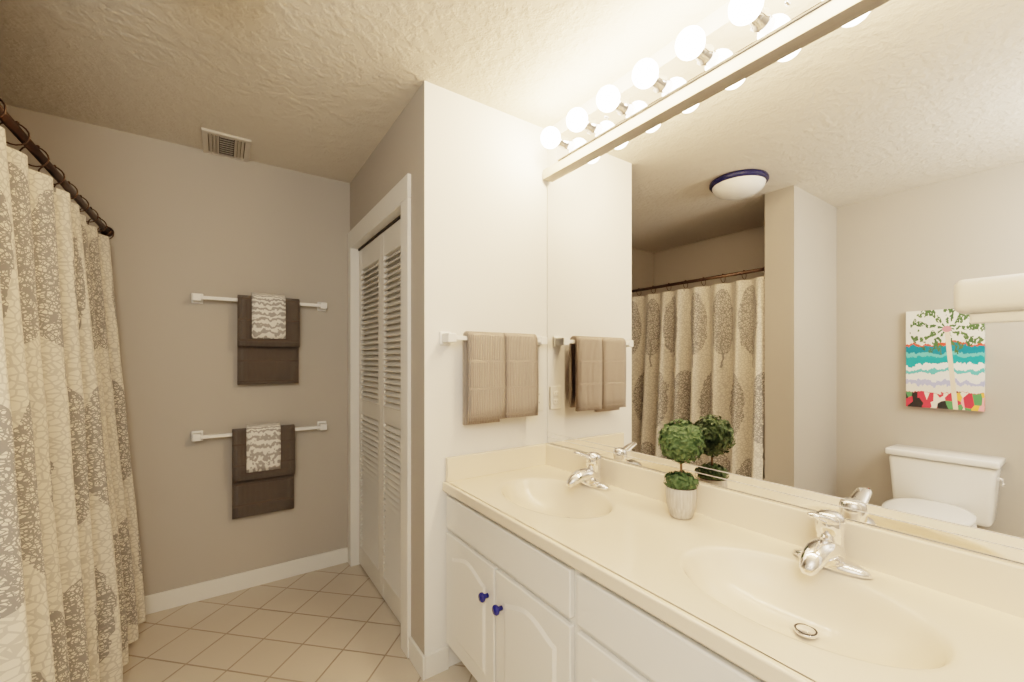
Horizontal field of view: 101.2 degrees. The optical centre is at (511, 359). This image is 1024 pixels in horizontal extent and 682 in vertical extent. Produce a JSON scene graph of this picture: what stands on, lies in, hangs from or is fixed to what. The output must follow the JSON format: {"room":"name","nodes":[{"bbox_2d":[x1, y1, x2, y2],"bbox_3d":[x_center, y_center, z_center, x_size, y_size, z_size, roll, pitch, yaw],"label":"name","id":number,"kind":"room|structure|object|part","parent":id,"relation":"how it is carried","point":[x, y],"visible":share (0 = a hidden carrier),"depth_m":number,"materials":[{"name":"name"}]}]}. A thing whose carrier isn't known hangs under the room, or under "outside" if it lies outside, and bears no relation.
{"room":"bathroom","nodes":[
{"label":"bathroom","id":0,"kind":"room"},
{"bbox_2d":[0,103,349,595],"bbox_3d":[-1.605,0.080,2.392,2.575,2.440,0.100,0,0,-35],"label":"wall","id":1,"kind":"structure","parent":0,"point":[183,222],"depth_m":2.29,"materials":[{"name":"grey paint"}]},
{"bbox_2d":[144,547,347,614],"bbox_3d":[-1.507,1.252,2.391,1.125,0.095,0.012,0,0,-35],"label":"baseboard","id":2,"kind":"structure","parent":1,"relation":"attached to","point":[169,599],"depth_m":2.37,"materials":[{"name":"white wood"}]},
{"bbox_2d":[191,421,326,518],"bbox_3d":[-1.411,0.621,2.397,0.672,0.518,0.110,0,0,-35],"label":"towel rail","id":3,"kind":"object","parent":1,"relation":"attached to","point":[263,463],"visible":1,"depth_m":2.37,"materials":[{"name":"brown fabric"}]},
{"bbox_2d":[191,292,326,384],"bbox_3d":[-1.411,-0.119,2.397,0.672,0.518,0.110,0,0,-35],"label":"towel rail","id":4,"kind":"object","parent":1,"relation":"attached to","point":[268,335],"visible":1,"depth_m":2.38,"materials":[{"name":"brown fabric"}]},
{"bbox_2d":[123,562,477,681],"bbox_3d":[-0.476,1.330,0.844,2.675,0.060,3.930,0,0,-35],"label":"floor","id":5,"kind":"structure","parent":0,"point":[339,623],"depth_m":1.96,"materials":[{"name":"tile"}]},
{"bbox_2d":[443,443,1023,681],"bbox_3d":[0.389,0.830,1.248,0.589,0.939,1.613,0,0,-35],"label":"bathroom vanity","id":6,"kind":"object","parent":5,"relation":"on","point":[563,564],"visible":1,"depth_m":1.06,"materials":[{"name":"white stone"}]},
{"bbox_2d":[658,418,705,519],"bbox_3d":[0.549,0.350,1.365,0.147,0.318,0.154,0,0,-35],"label":"topiary","id":7,"kind":"object","parent":6,"relation":"on","point":[681,441],"visible":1,"depth_m":1.33,"materials":[{"name":"plant"}]},
{"bbox_2d":[0,0,728,182],"bbox_3d":[-0.476,-1.170,0.844,2.675,0.060,3.930,0,0,-35],"label":"ceiling","id":8,"kind":"structure","parent":0,"point":[326,88],"depth_m":1.60,"materials":[{"name":"beige paint"}]},
{"bbox_2d":[201,127,250,161],"bbox_3d":[-1.517,-1.132,2.234,0.210,0.014,0.290,0,0,-35],"label":"ceiling vent","id":9,"kind":"object","parent":8,"relation":"in","point":[217,143],"visible":1,"depth_m":2.22,"materials":[{"name":"beige metal"}]},
{"bbox_2d":[350,94,414,640],"bbox_3d":[-0.690,0.080,2.285,0.100,2.440,1.115,0,0,-35],"label":"wall","id":10,"kind":"structure","parent":0,"point":[387,166],"depth_m":1.95,"materials":[{"name":"grey paint"}]},
{"bbox_2d":[347,173,410,657],"bbox_3d":[-0.708,0.244,2.297,0.117,2.112,1.066,0,0,-35],"label":"trim","id":11,"kind":"structure","parent":10,"relation":"attached to","point":[390,209],"depth_m":2.03,"materials":[{"name":"white wood"}]},
{"bbox_2d":[359,219,400,623],"bbox_3d":[-0.705,0.299,2.308,0.037,1.977,0.892,0,0,-35],"label":"closet door","id":12,"kind":"structure","parent":10,"relation":"in","point":[380,409],"depth_m":2.29,"materials":[{"name":"white wood"}]},
{"bbox_2d":[415,81,546,666],"bbox_3d":[-0.120,0.080,1.940,0.645,2.440,0.100,0,0,-35],"label":"wall","id":13,"kind":"structure","parent":0,"point":[480,224],"depth_m":1.81,"materials":[{"name":"white paint"}]},
{"bbox_2d":[439,331,546,424],"bbox_3d":[-0.058,0.077,1.862,0.532,0.395,0.096,0,0,-35],"label":"towel rail","id":14,"kind":"object","parent":13,"relation":"attached to","point":[500,375],"visible":1,"depth_m":1.81,"materials":[{"name":"beige fabric"}]},
{"bbox_2d":[538,387,542,410],"bbox_3d":[0.125,0.190,2.042,0.070,0.116,0.009,0,0,-35],"label":"electrical outlet plate","id":15,"kind":"object","parent":13,"relation":"attached to","point":[540,398],"visible":0.54,"depth_m":2.05,"materials":[{"name":"white plastic"}]},
{"bbox_2d":[547,181,586,452],"bbox_3d":[0.294,-0.235,1.996,0.100,1.294,0.270,0,0,-35],"label":"wall","id":16,"kind":"structure","parent":0,"point":[547,181],"depth_m":2.08,"materials":[{"name":"white paint"}]},
{"bbox_2d":[601,456,665,472],"bbox_3d":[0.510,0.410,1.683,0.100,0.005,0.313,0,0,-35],"label":"wall","id":17,"kind":"structure","parent":0,"point":[601,456],"depth_m":1.65,"materials":[{"name":"white paint"}]},
{"bbox_2d":[548,0,1023,562],"bbox_3d":[0.717,-0.233,1.377,0.107,1.291,1.753,0,0,-35],"label":"mirror","id":18,"kind":"object","parent":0,"point":[794,276],"depth_m":1.11,"materials":[{"name":"clear glass"}]},
{"bbox_2d":[844,518,1023,564],"bbox_3d":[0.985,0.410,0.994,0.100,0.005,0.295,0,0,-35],"label":"wall","id":19,"kind":"structure","parent":0,"point":[844,518],"depth_m":0.94,"materials":[{"name":"white paint"}]},
{"bbox_3d":[0.700,-1.108,1.407,0.100,0.065,0.116,0,0,-35],"label":"wall","id":20,"kind":"structure","parent":0},
{"bbox_2d":[541,0,877,180],"bbox_3d":[0.662,-0.959,1.218,0.175,0.157,1.953,0,0,-35],"label":"sconce","id":21,"kind":"object","parent":20,"relation":"attached to","point":[750,35],"visible":1,"depth_m":1.36,"materials":[{"name":"white glass"}]},
{"bbox_3d":[-1.388,0.080,0.621,0.720,2.440,0.180,0,0,-35],"label":"wall","id":22,"kind":"structure","parent":0,"visible":0},
{"bbox_2d":[0,98,145,681],"bbox_3d":[-1.539,0.304,1.499,0.221,1.921,1.441,0,0,-35],"label":"shower curtain","id":23,"kind":"object","parent":22,"relation":"attached to","point":[72,603],"visible":1,"depth_m":1.32,"materials":[{"name":"fabric"}]},
{"bbox_3d":[-1.581,-0.630,1.473,0.052,0.052,1.436,0,0,-35],"label":"rod","id":24,"kind":"part","parent":23,"relation":"part of","materials":[{"name":"brown metal"}]}
]}

